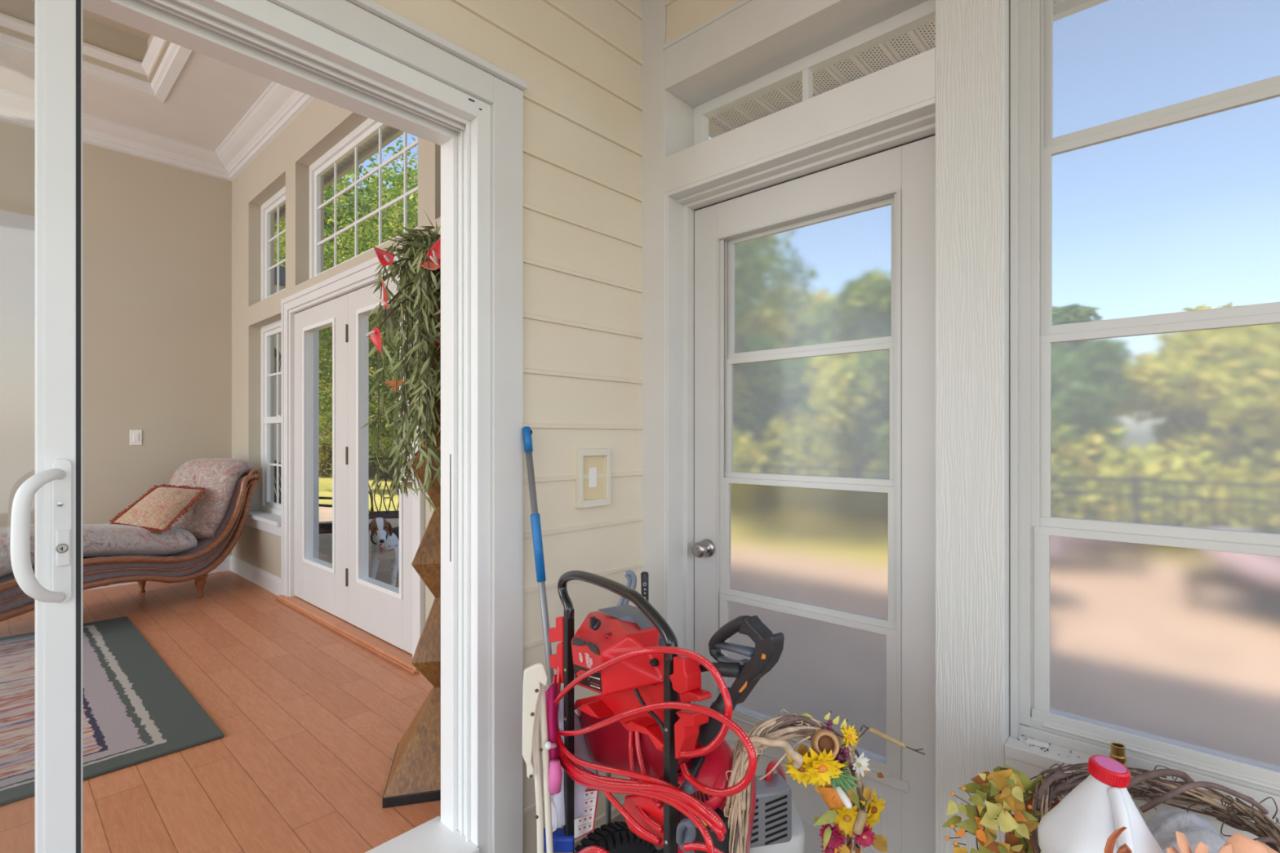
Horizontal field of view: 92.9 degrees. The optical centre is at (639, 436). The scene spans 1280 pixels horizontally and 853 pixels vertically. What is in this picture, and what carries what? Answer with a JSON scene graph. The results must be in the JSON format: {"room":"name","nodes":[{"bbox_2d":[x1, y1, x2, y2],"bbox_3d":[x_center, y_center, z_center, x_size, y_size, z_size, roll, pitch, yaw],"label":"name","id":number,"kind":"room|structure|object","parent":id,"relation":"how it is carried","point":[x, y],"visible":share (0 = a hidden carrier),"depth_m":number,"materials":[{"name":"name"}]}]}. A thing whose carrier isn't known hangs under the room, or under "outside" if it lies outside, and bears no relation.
{"room":"sunroom","nodes":[
{"label":"sunroom","id":0,"kind":"room"},
{"bbox_2d":[0,0,170,83],"bbox_3d":[-4.077,-2.500,1.187,2.810,0.280,5.430,0,0,43],"label":"ceiling","id":1,"kind":"structure","parent":0,"point":[95,34],"depth_m":3.86,"materials":[{"name":"beige paint"}]},
{"bbox_2d":[0,13,192,103],"bbox_3d":[-4.078,-2.369,1.208,2.840,0.162,5.460,0,0,43],"label":"trim","id":2,"kind":"structure","parent":1,"relation":"attached to","point":[175,57],"depth_m":3.86,"materials":[{"name":"paint"}]},
{"bbox_2d":[0,120,231,555],"bbox_3d":[-5.455,-0.590,2.991,0.120,3.520,6.220,0,0,43],"label":"wall","id":3,"kind":"structure","parent":0,"point":[157,236],"depth_m":4.62,"materials":[{"name":"beige paint"}]},
{"bbox_2d":[129,430,142,444],"bbox_3d":[-3.848,0.008,4.643,0.010,0.116,0.072,0,0,43],"label":"light switch","id":4,"kind":"object","parent":3,"relation":"attached to","point":[135,436],"visible":1,"depth_m":4.64,"materials":[{"name":"white plastic"}]},
{"bbox_2d":[0,81,314,181],"bbox_3d":[-3.862,-2.220,1.404,4.374,0.160,6.040,0,0,43],"label":"trim","id":5,"kind":"structure","parent":3,"relation":"attached to","point":[279,104],"depth_m":4.49,"materials":[{"name":"paint"}]},
{"bbox_2d":[83,555,231,591],"bbox_3d":[-5.466,1.058,2.878,0.016,0.125,6.040,0,0,43],"label":"baseboard","id":6,"kind":"structure","parent":3,"relation":"attached to","point":[224,566],"depth_m":5.03,"materials":[{"name":"paint"}]},
{"bbox_2d":[83,8,150,41],"bbox_3d":[-4.040,-2.640,1.153,2.910,0.040,5.430,0,0,43],"label":"ceiling","id":7,"kind":"structure","parent":0,"point":[87,15],"depth_m":3.88,"materials":[{"name":"beige paint"}]},
{"bbox_2d":[0,50,271,151],"bbox_3d":[-3.858,-2.330,1.400,4.384,0.060,6.040,0,0,43],"label":"ceiling","id":8,"kind":"structure","parent":0,"point":[209,96],"depth_m":4.16,"materials":[{"name":"white paint"}]},
{"bbox_2d":[0,570,440,852],"bbox_3d":[-3.858,1.145,1.400,4.384,0.050,6.040,0,0,43],"label":"floor","id":9,"kind":"structure","parent":0,"point":[312,721],"depth_m":2.23,"materials":[{"name":"orange wood"}]},
{"bbox_2d":[0,616,224,805],"bbox_3d":[-3.337,1.113,1.940,2.200,0.011,2.900,0,0,43],"label":"area rug","id":10,"kind":"object","parent":9,"relation":"on","point":[136,710],"visible":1,"depth_m":2.46,"materials":[{"name":"fabric"}]},
{"bbox_2d":[0,457,261,622],"bbox_3d":[-3.391,0.643,3.903,0.687,0.953,1.767,0,0,13],"label":"chaise longue","id":11,"kind":"object","parent":9,"relation":"on","point":[193,546],"visible":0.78,"depth_m":4.06,"materials":[{"name":"pink fabric"}]},
{"bbox_2d":[0,524,197,577],"bbox_3d":[-3.447,0.659,3.727,0.546,0.303,1.139,0,0,13],"label":"seat cushion","id":12,"kind":"object","parent":11,"relation":"on","point":[109,550],"depth_m":3.75,"materials":[{"name":"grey fabric"}]},
{"bbox_2d":[109,484,206,533],"bbox_3d":[-3.259,0.484,4.137,0.338,0.299,0.472,0,0,-1],"label":"throw pillow","id":13,"kind":"object","parent":11,"relation":"on","point":[159,508],"visible":0.95,"depth_m":4.07,"materials":[{"name":"beige fabric"}]},
{"bbox_2d":[382,350,440,808],"bbox_3d":[-0.652,0.420,2.039,0.344,1.400,0.344,0,0,-14],"label":"pedestal","id":14,"kind":"object","parent":9,"relation":"on","point":[415,774],"visible":0.36,"depth_m":1.94,"materials":[{"name":"brown wood"}]},
{"bbox_2d":[359,211,440,515],"bbox_3d":[-0.659,-0.236,2.023,0.477,0.946,0.526,0,0,-13],"label":"plant arrangement","id":15,"kind":"object","parent":14,"relation":"on","point":[419,285],"visible":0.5,"depth_m":1.91,"materials":[{"name":"plant"}]},
{"bbox_2d":[274,333,280,496],"bbox_3d":[-4.915,-0.015,7.214,3.000,2.670,0.730,0,0,43],"label":"wall","id":16,"kind":"structure","parent":0,"point":[275,336],"depth_m":6.27,"materials":[{"name":"beige paint"}]},
{"bbox_2d":[274,347,280,376],"bbox_3d":[-3.715,-0.796,6.127,0.256,0.373,0.174,0,0,43],"label":"wall lantern","id":17,"kind":"object","parent":16,"relation":"attached to","point":[275,349],"visible":0.08,"depth_m":6.07,"materials":[{"name":"metal"}]},
{"bbox_2d":[274,284,285,293],"bbox_3d":[-4.758,-1.440,7.273,3.150,0.180,1.030,0,0,43],"label":"trim","id":18,"kind":"structure","parent":16,"relation":"on","point":[281,287],"depth_m":6.15,"materials":[{"name":"paint"}]},
{"bbox_2d":[274,263,285,286],"bbox_3d":[-4.716,-1.705,7.282,3.200,0.350,1.100,0,0,43],"label":"roof","id":19,"kind":"structure","parent":0,"point":[282,269],"depth_m":6.33,"materials":[{"name":"black plastic"}]},
{"bbox_2d":[231,97,440,624],"bbox_3d":[-1.753,-0.590,3.690,4.385,3.521,0.181,0,0,43],"label":"wall","id":20,"kind":"structure","parent":0,"point":[321,125],"depth_m":4.49,"materials":[{"name":"beige paint"}]},
{"bbox_2d":[230,555,280,595],"bbox_3d":[-2.948,1.058,4.655,1.320,0.125,0.016,0,0,43],"label":"baseboard","id":21,"kind":"structure","parent":20,"relation":"attached to","point":[260,577],"depth_m":4.61,"materials":[{"name":"paint"}]},
{"bbox_2d":[245,320,280,536],"bbox_3d":[-2.764,-0.088,4.558,0.880,1.565,0.190,0,0,43],"label":"window","id":22,"kind":"structure","parent":20,"relation":"in","point":[268,519],"depth_m":4.74,"materials":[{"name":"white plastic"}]},
{"bbox_2d":[261,186,285,300],"bbox_3d":[-2.693,-1.430,4.584,0.851,0.820,0.056,0,0,43],"label":"window","id":23,"kind":"structure","parent":20,"relation":"in","point":[277,200],"depth_m":4.81,"materials":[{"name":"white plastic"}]},
{"bbox_2d":[275,244,424,674],"bbox_3d":[-1.685,0.089,3.620,1.951,2.063,0.290,0,0,43],"label":"door","id":24,"kind":"structure","parent":20,"relation":"in","point":[387,620],"depth_m":3.58,"materials":[{"name":"paint"}]},
{"bbox_2d":[309,118,417,279],"bbox_3d":[-1.618,-1.425,3.596,1.681,0.830,0.056,0,0,43],"label":"window","id":25,"kind":"structure","parent":20,"relation":"in","point":[369,128],"depth_m":3.77,"materials":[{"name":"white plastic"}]},
{"bbox_2d":[372,0,643,852],"bbox_3d":[-1.371,-0.120,0.744,0.168,2.820,4.040,0,0,43],"label":"wall","id":26,"kind":"structure","parent":0,"point":[580,61],"depth_m":1.90,"materials":[{"name":"beige wood"}]},
{"bbox_2d":[9,0,527,852],"bbox_3d":[-1.162,0.144,0.968,0.231,2.292,2.252,0,0,43],"label":"door","id":27,"kind":"structure","parent":26,"relation":"in","point":[363,58],"depth_m":1.53,"materials":[{"name":"paint"}]},
{"bbox_2d":[574,448,610,508],"bbox_3d":[-0.151,0.132,1.946,0.030,0.184,0.137,0,0,43],"label":"light switch","id":28,"kind":"object","parent":26,"relation":"attached to","point":[593,491],"visible":1,"depth_m":1.94,"materials":[{"name":"beige plastic"}]},
{"bbox_2d":[573,762,657,837],"bbox_3d":[-0.093,0.756,1.340,0.022,0.040,0.417,0,0,-34],"label":"print","id":29,"kind":"object","parent":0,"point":[587,778],"depth_m":1.26},
{"bbox_2d":[573,813,663,852],"bbox_3d":[0.311,1.300,-0.700,4.594,0.060,4.190,0,0,43],"label":"floor","id":30,"kind":"structure","parent":0,"point":[620,817],"depth_m":2.00,"materials":[{"name":"paint"}]},
{"bbox_2d":[522,662,562,852],"bbox_3d":[-0.216,0.829,1.431,0.075,0.610,0.116,0,0,43],"label":"folding chair","id":31,"kind":"object","parent":30,"relation":"on","point":[538,704],"visible":0.99,"depth_m":1.42,"materials":[{"name":"beige plastic"}]},
{"bbox_2d":[522,426,564,827],"bbox_3d":[-0.247,0.616,1.655,0.226,1.288,0.027,0,0,43],"label":"pole","id":32,"kind":"object","parent":30,"relation":"on","point":[526,431],"visible":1,"depth_m":1.68,"materials":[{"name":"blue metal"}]},
{"bbox_2d":[543,827,574,852],"bbox_3d":[-0.209,1.121,1.500,0.121,0.291,0.062,0,0,0],"label":"push broom","id":33,"kind":"object","parent":30,"relation":"on","point":[562,843],"visible":0.64,"depth_m":1.48,"materials":[{"name":"blue plastic"}]},
{"bbox_2d":[605,570,636,825],"bbox_3d":[-0.053,0.819,1.719,0.089,0.881,0.016,0,0,2],"label":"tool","id":34,"kind":"object","parent":30,"relation":"on","point":[629,575],"visible":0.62,"depth_m":1.72,"materials":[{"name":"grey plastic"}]},
{"bbox_2d":[640,571,648,601],"bbox_3d":[0.012,0.848,1.919,0.036,0.835,0.090,0,0,43],"label":"club","id":35,"kind":"object","parent":30,"relation":"on","point":[644,575],"visible":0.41,"depth_m":1.92,"materials":[{"name":"black plastic"}]},
{"bbox_2d":[548,569,791,852],"bbox_3d":[0.022,0.794,1.491,0.731,0.962,0.556,0,0,43],"label":"washer","id":36,"kind":"object","parent":30,"relation":"on","point":[605,634],"visible":0.89,"depth_m":1.28,"materials":[{"name":"red plastic"}]},
{"bbox_2d":[545,688,599,831],"bbox_3d":[-0.188,0.811,1.532,0.100,0.344,0.158,0,0,43],"label":"tote bag","id":37,"kind":"object","parent":36,"relation":"hanging from","point":[581,751],"visible":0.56,"depth_m":1.52,"materials":[{"name":"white fabric"}]},
{"bbox_2d":[551,646,756,852],"bbox_3d":[-0.030,0.659,1.241,0.127,0.610,0.823,0,0,-32],"label":"hose","id":38,"kind":"object","parent":36,"relation":"attached to","point":[657,789],"visible":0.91,"depth_m":1.10,"materials":[{"name":"red rubber"}]},
{"bbox_2d":[555,648,727,752],"bbox_3d":[-0.042,0.540,1.223,0.646,0.371,0.180,0,0,43],"label":"print","id":39,"kind":"object","parent":38,"relation":"attached to","point":[702,709],"depth_m":1.09},
{"bbox_2d":[553,678,754,791],"bbox_3d":[-0.029,0.576,1.214,0.060,0.292,0.771,0,0,-34],"label":"print","id":40,"kind":"object","parent":38,"relation":"attached to","point":[649,783],"depth_m":1.12},
{"bbox_2d":[629,789,713,852],"bbox_3d":[-0.062,0.717,1.277,0.019,0.162,0.689,0,0,-30],"label":"hose","id":41,"kind":"object","parent":38,"relation":"attached to","point":[655,796],"depth_m":1.07,"materials":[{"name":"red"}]},
{"bbox_2d":[697,615,784,746],"bbox_3d":[0.172,0.445,1.076,0.050,0.272,0.203,0,0,-37],"label":"gun","id":42,"kind":"object","parent":36,"relation":"attached to","point":[767,651],"visible":0.88,"depth_m":1.05,"materials":[{"name":"black plastic"}]},
{"bbox_2d":[724,709,924,852],"bbox_3d":[0.343,0.802,1.174,0.384,0.545,0.144,0,0,-17],"label":"wreath","id":43,"kind":"object","parent":36,"relation":"attached to","point":[834,757],"visible":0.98,"depth_m":1.16,"materials":[{"name":"yellow plant"}]},
{"bbox_2d":[796,766,805,772],"bbox_3d":[0.305,0.627,1.152,0.017,0.013,0.018,0,0,43],"label":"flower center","id":44,"kind":"object","parent":43,"relation":"on","point":[802,769],"depth_m":1.15,"materials":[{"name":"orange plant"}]},
{"bbox_2d":[782,750,821,787],"bbox_3d":[0.305,0.630,1.151,0.072,0.075,0.046,0,0,43],"label":"flower","id":45,"kind":"object","parent":43,"relation":"on","point":[809,768],"depth_m":1.14,"materials":[{"name":"yellow fabric"}]},
{"bbox_2d":[816,764,826,773],"bbox_3d":[0.342,0.624,1.146,0.020,0.015,0.021,0,0,43],"label":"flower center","id":46,"kind":"object","parent":43,"relation":"on","point":[820,768],"depth_m":1.14,"materials":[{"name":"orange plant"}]},
{"bbox_2d":[800,746,846,786],"bbox_3d":[0.343,0.623,1.146,0.076,0.087,0.064,0,0,43],"label":"flower","id":47,"kind":"object","parent":43,"relation":"on","point":[819,766],"depth_m":1.14,"materials":[{"name":"yellow fabric"}]},
{"bbox_2d":[810,728,839,756],"bbox_3d":[0.356,0.593,1.174,0.053,0.056,0.058,0,0,-1],"label":"wooden cup","id":48,"kind":"object","parent":43,"relation":"on","point":[824,743],"depth_m":1.16,"materials":[{"name":"brown wood"}]},
{"bbox_2d":[819,845,840,852],"bbox_3d":[0.374,0.812,1.197,0.042,0.041,0.027,0,0,43],"label":"flower","id":49,"kind":"object","parent":43,"relation":"on","point":[828,849],"depth_m":1.19,"materials":[{"name":"pink plant"}]},
{"bbox_2d":[818,823,848,849],"bbox_3d":[0.374,0.779,1.185,0.054,0.056,0.029,0,0,43],"label":"flower","id":50,"kind":"object","parent":43,"relation":"on","point":[832,837],"depth_m":1.18,"materials":[{"name":"pink plant"}]},
{"bbox_2d":[831,804,857,836],"bbox_3d":[0.406,0.752,1.200,0.064,0.079,0.043,0,0,43],"label":"flower","id":51,"kind":"object","parent":43,"relation":"on","point":[844,822],"depth_m":1.19,"materials":[{"name":"yellow plant"}]},
{"bbox_2d":[843,814,851,822],"bbox_3d":[0.408,0.751,1.197,0.016,0.012,0.017,0,0,43],"label":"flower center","id":52,"kind":"object","parent":43,"relation":"on","point":[846,818],"depth_m":1.19,"materials":[{"name":"fabric"}]},
{"bbox_2d":[840,724,857,747],"bbox_3d":[0.410,0.584,1.188,0.028,0.039,0.044,0,0,43],"label":"flower","id":53,"kind":"object","parent":43,"relation":"on","point":[850,734],"depth_m":1.19,"materials":[{"name":"yellow plant"}]},
{"bbox_2d":[857,762,862,767],"bbox_3d":[0.438,0.658,1.218,0.011,0.009,0.012,0,0,43],"label":"flower","id":54,"kind":"object","parent":43,"relation":"on","point":[859,764],"depth_m":1.21,"materials":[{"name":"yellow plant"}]},
{"bbox_2d":[852,752,870,776],"bbox_3d":[0.438,0.655,1.215,0.035,0.041,0.048,0,0,43],"label":"flower","id":55,"kind":"object","parent":43,"relation":"on","point":[860,764],"depth_m":1.22,"materials":[{"name":"white fabric"}]},
{"bbox_2d":[851,823,876,848],"bbox_3d":[0.430,0.768,1.169,0.043,0.048,0.038,0,0,43],"label":"flower","id":56,"kind":"object","parent":43,"relation":"on","point":[866,838],"depth_m":1.16,"materials":[{"name":"pink plant"}]},
{"bbox_2d":[854,808,875,829],"bbox_3d":[0.440,0.759,1.199,0.039,0.054,0.046,0,0,43],"label":"flower","id":57,"kind":"object","parent":43,"relation":"on","point":[871,812],"depth_m":1.20,"materials":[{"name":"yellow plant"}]},
{"bbox_2d":[859,786,886,822],"bbox_3d":[0.464,0.744,1.215,0.035,0.073,0.068,0,0,43],"label":"flower","id":58,"kind":"object","parent":43,"relation":"on","point":[873,807],"depth_m":1.21,"materials":[{"name":"yellow fabric"}]},
{"bbox_2d":[869,806,877,813],"bbox_3d":[0.467,0.747,1.217,0.016,0.012,0.017,0,0,43],"label":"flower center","id":59,"kind":"object","parent":43,"relation":"on","point":[873,810],"depth_m":1.21,"materials":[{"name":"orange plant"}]},
{"bbox_2d":[749,799,804,852],"bbox_3d":[0.302,1.076,1.450,0.144,0.385,0.220,0,0,0],"label":"tote","id":60,"kind":"object","parent":30,"relation":"on","point":[797,843],"visible":0.29,"depth_m":1.34,"materials":[{"name":"white plastic"}]},
{"bbox_3d":[0.822,1.025,0.820,0.620,0.490,0.400,0,0,43],"label":"bench","id":61,"kind":"object","parent":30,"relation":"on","visible":0},
{"bbox_2d":[1024,792,1060,852],"bbox_3d":[0.766,0.741,1.150,0.102,0.076,0.102,0,0,43],"label":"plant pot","id":62,"kind":"object","parent":61,"relation":"on","point":[1029,802],"visible":0.05,"depth_m":1.17,"materials":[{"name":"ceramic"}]},
{"bbox_2d":[1037,754,1163,852],"bbox_3d":[0.681,0.630,0.891,0.145,0.299,0.132,0,0,0],"label":"jug","id":63,"kind":"object","parent":61,"relation":"on","point":[1083,821],"visible":0.98,"depth_m":0.88,"materials":[{"name":"plastic"}]},
{"bbox_2d":[942,762,1279,852],"bbox_3d":[0.823,0.715,1.123,0.544,0.288,0.326,0,0,14],"label":"twig wreath","id":64,"kind":"object","parent":61,"relation":"on","point":[1015,785],"visible":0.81,"depth_m":1.06,"materials":[{"name":"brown plant"}]},
{"bbox_2d":[991,814,999,822],"bbox_3d":[0.606,0.650,1.035,0.012,0.014,0.009,0,0,43],"label":"flower","id":65,"kind":"object","parent":64,"relation":"on","point":[994,819],"depth_m":1.04,"materials":[{"name":"fabric"}]},
{"bbox_2d":[1104,826,1131,852],"bbox_3d":[0.629,0.647,0.798,0.036,0.267,0.017,0,0,0],"label":"fallen leaves","id":66,"kind":"object","parent":61,"relation":"on","point":[1111,841],"visible":1,"depth_m":0.80,"materials":[{"name":"orange plant"}]},
{"bbox_2d":[1145,808,1226,852],"bbox_3d":[0.867,0.689,0.970,0.160,0.180,0.118,0,0,0],"label":"bundle","id":67,"kind":"object","parent":61,"relation":"on","point":[1163,825],"visible":0.68,"depth_m":0.96,"materials":[{"name":"white fabric"}]},
{"bbox_2d":[1166,831,1279,852],"bbox_3d":[0.798,0.659,0.832,0.161,0.241,0.034,0,0,3],"label":"flower","id":68,"kind":"object","parent":61,"relation":"on","point":[1237,842],"visible":1,"depth_m":0.83,"materials":[{"name":"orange plant"}]},
{"bbox_2d":[640,0,935,781],"bbox_3d":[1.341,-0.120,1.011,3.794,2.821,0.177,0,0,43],"label":"door frame","id":69,"kind":"structure","parent":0,"point":[748,41],"depth_m":1.96,"materials":[{"name":"paint"}]},
{"bbox_2d":[708,120,727,137],"bbox_3d":[1.894,-1.420,1.026,4.600,0.180,0.595,0,0,43],"label":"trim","id":70,"kind":"structure","parent":69,"relation":"attached to","point":[714,131],"depth_m":2.66,"materials":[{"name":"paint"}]},
{"bbox_2d":[665,97,935,852],"bbox_3d":[0.461,0.223,1.832,0.864,2.096,0.179,0,0,43],"label":"door","id":71,"kind":"structure","parent":69,"relation":"in","point":[800,281],"depth_m":1.83,"materials":[{"name":"paint"}]},
{"bbox_2d":[693,0,935,145],"bbox_3d":[0.520,-1.058,1.896,0.860,0.231,0.041,0,0,43],"label":"window","id":72,"kind":"structure","parent":69,"relation":"in","point":[922,14],"depth_m":1.88,"materials":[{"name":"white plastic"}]},
{"bbox_2d":[708,20,935,132],"bbox_3d":[1.908,-1.367,1.004,4.550,0.015,0.580,0,0,43],"label":"soffit vent","id":73,"kind":"object","parent":69,"relation":"attached to","point":[922,39],"depth_m":2.29,"materials":[{"name":"white plastic"}]},
{"bbox_2d":[935,0,1009,852],"bbox_3d":[0.827,-0.009,1.487,0.147,2.597,0.171,0,0,43],"label":"trim","id":74,"kind":"structure","parent":69,"relation":"attached to","point":[972,37],"depth_m":1.42,"materials":[{"name":"white wood"}]},
{"bbox_2d":[1004,734,1279,846],"bbox_3d":[1.294,0.992,1.056,1.124,0.596,0.173,0,0,43],"label":"trim","id":75,"kind":"structure","parent":69,"relation":"attached to","point":[1030,761],"depth_m":1.32,"materials":[{"name":"paint"}]},
{"bbox_2d":[1025,737,1048,748],"bbox_3d":[0.896,0.692,1.372,0.044,0.002,0.024,0,0,37],"label":"chip","id":76,"kind":"object","parent":75,"relation":"on","point":[1028,740],"visible":1,"depth_m":1.37,"materials":[{"name":"white plastic"}]},
{"bbox_2d":[1017,734,1079,756],"bbox_3d":[0.919,0.693,1.354,0.143,0.002,0.062,0,0,43],"label":"dirt","id":77,"kind":"object","parent":75,"relation":"on","point":[1021,735],"visible":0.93,"depth_m":1.35,"materials":[{"name":"black soil"}]},
{"bbox_2d":[1109,742,1126,766],"bbox_3d":[0.992,0.666,1.262,0.029,0.053,0.029,0,0,43],"label":"fitting","id":78,"kind":"object","parent":75,"relation":"on","point":[1117,753],"visible":0.67,"depth_m":1.25,"materials":[{"name":"gold metal"}]},
{"bbox_2d":[1009,0,1279,808],"bbox_3d":[1.311,-0.218,1.073,1.123,1.825,0.126,0,0,43],"label":"window","id":79,"kind":"structure","parent":69,"relation":"in","point":[1144,135],"depth_m":1.29,"materials":[{"name":"white"}]},
{"bbox_3d":[-4.148,-3.380,4.058,8.400,1.580,4.360,0,0,43],"label":"roof","id":80,"kind":"structure","parent":0,"visible":0},
{"bbox_2d":[274,125,404,225],"bbox_3d":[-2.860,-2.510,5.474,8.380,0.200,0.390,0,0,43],"label":"trim","id":81,"kind":"structure","parent":80,"relation":"attached to","point":[395,134],"depth_m":5.29,"materials":[{"name":"paint"}]},
{"label":"outside","id":82,"kind":"structure","parent":0,"visible":0},
{"bbox_2d":[319,471,399,511],"bbox_3d":[15.256,1.560,46.149,160.000,0.520,80.000,0,0,43],"label":"ground","id":83,"kind":"structure","parent":82,"point":[325,483],"depth_m":14.99,"materials":[{"name":"plant"}]},
{"bbox_2d":[274,218,381,477],"bbox_3d":[-12.638,-3.000,25.501,7.738,11.344,9.280,0,0,-38],"label":"oak tree","id":84,"kind":"object","parent":83,"relation":"on","point":[326,455],"visible":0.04,"depth_m":24.70,"materials":[{"name":"green plant"}]},
{"bbox_2d":[274,198,394,450],"bbox_3d":[-17.221,-4.753,32.695,13.854,16.089,10.521,0,0,43],"label":"broadleaf tree","id":85,"kind":"object","parent":83,"relation":"on","point":[280,230],"visible":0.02,"depth_m":28.28,"materials":[{"name":"green plant"}]},
{"bbox_2d":[274,136,417,492],"bbox_3d":[-6.516,-3.063,16.515,8.050,10.212,9.022,0,0,14],"label":"oak tree","id":86,"kind":"object","parent":83,"relation":"on","point":[384,436],"visible":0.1,"depth_m":15.04,"materials":[{"name":"green plant"}]},
{"bbox_2d":[319,448,395,481],"bbox_3d":[-4.506,1.157,17.996,49.008,1.305,0.068,0,0,43],"label":"fence","id":87,"kind":"object","parent":83,"relation":"on","point":[379,471],"visible":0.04,"depth_m":22.83,"materials":[{"name":"black metal"}]},
{"bbox_2d":[319,165,417,478],"bbox_3d":[-9.336,-4.636,26.884,8.012,15.613,11.516,0,0,-2],"label":"broadleaf tree","id":88,"kind":"object","parent":83,"relation":"on","point":[327,228],"visible":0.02,"depth_m":22.75,"materials":[{"name":"green plant"}]},
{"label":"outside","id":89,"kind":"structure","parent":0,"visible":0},
{"bbox_2d":[319,502,399,587],"bbox_3d":[-4.163,1.320,8.031,35.000,0.100,2.610,0,0,43],"label":"patio","id":90,"kind":"structure","parent":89,"point":[384,571],"depth_m":6.67,"materials":[{"name":"grey concrete"}]},
{"bbox_2d":[274,460,332,533],"bbox_3d":[-3.018,0.741,5.610,0.711,1.058,0.652,0,0,-17],"label":"patio chair","id":91,"kind":"object","parent":90,"relation":"on","point":[324,528],"visible":0.1,"depth_m":5.53,"materials":[{"name":"metal"}]},
{"bbox_2d":[368,516,399,586],"bbox_3d":[-2.078,0.946,5.267,0.274,0.629,0.952,0,0,9],"label":"dog","id":92,"kind":"object","parent":90,"relation":"on","point":[385,539],"visible":0.39,"depth_m":5.02},
{"bbox_2d":[368,457,399,519],"bbox_3d":[-2.678,0.741,6.574,0.652,1.058,0.711,0,0,-9],"label":"patio chair","id":93,"kind":"object","parent":90,"relation":"on","point":[373,514],"visible":0.27,"depth_m":6.34,"materials":[{"name":"metal"}]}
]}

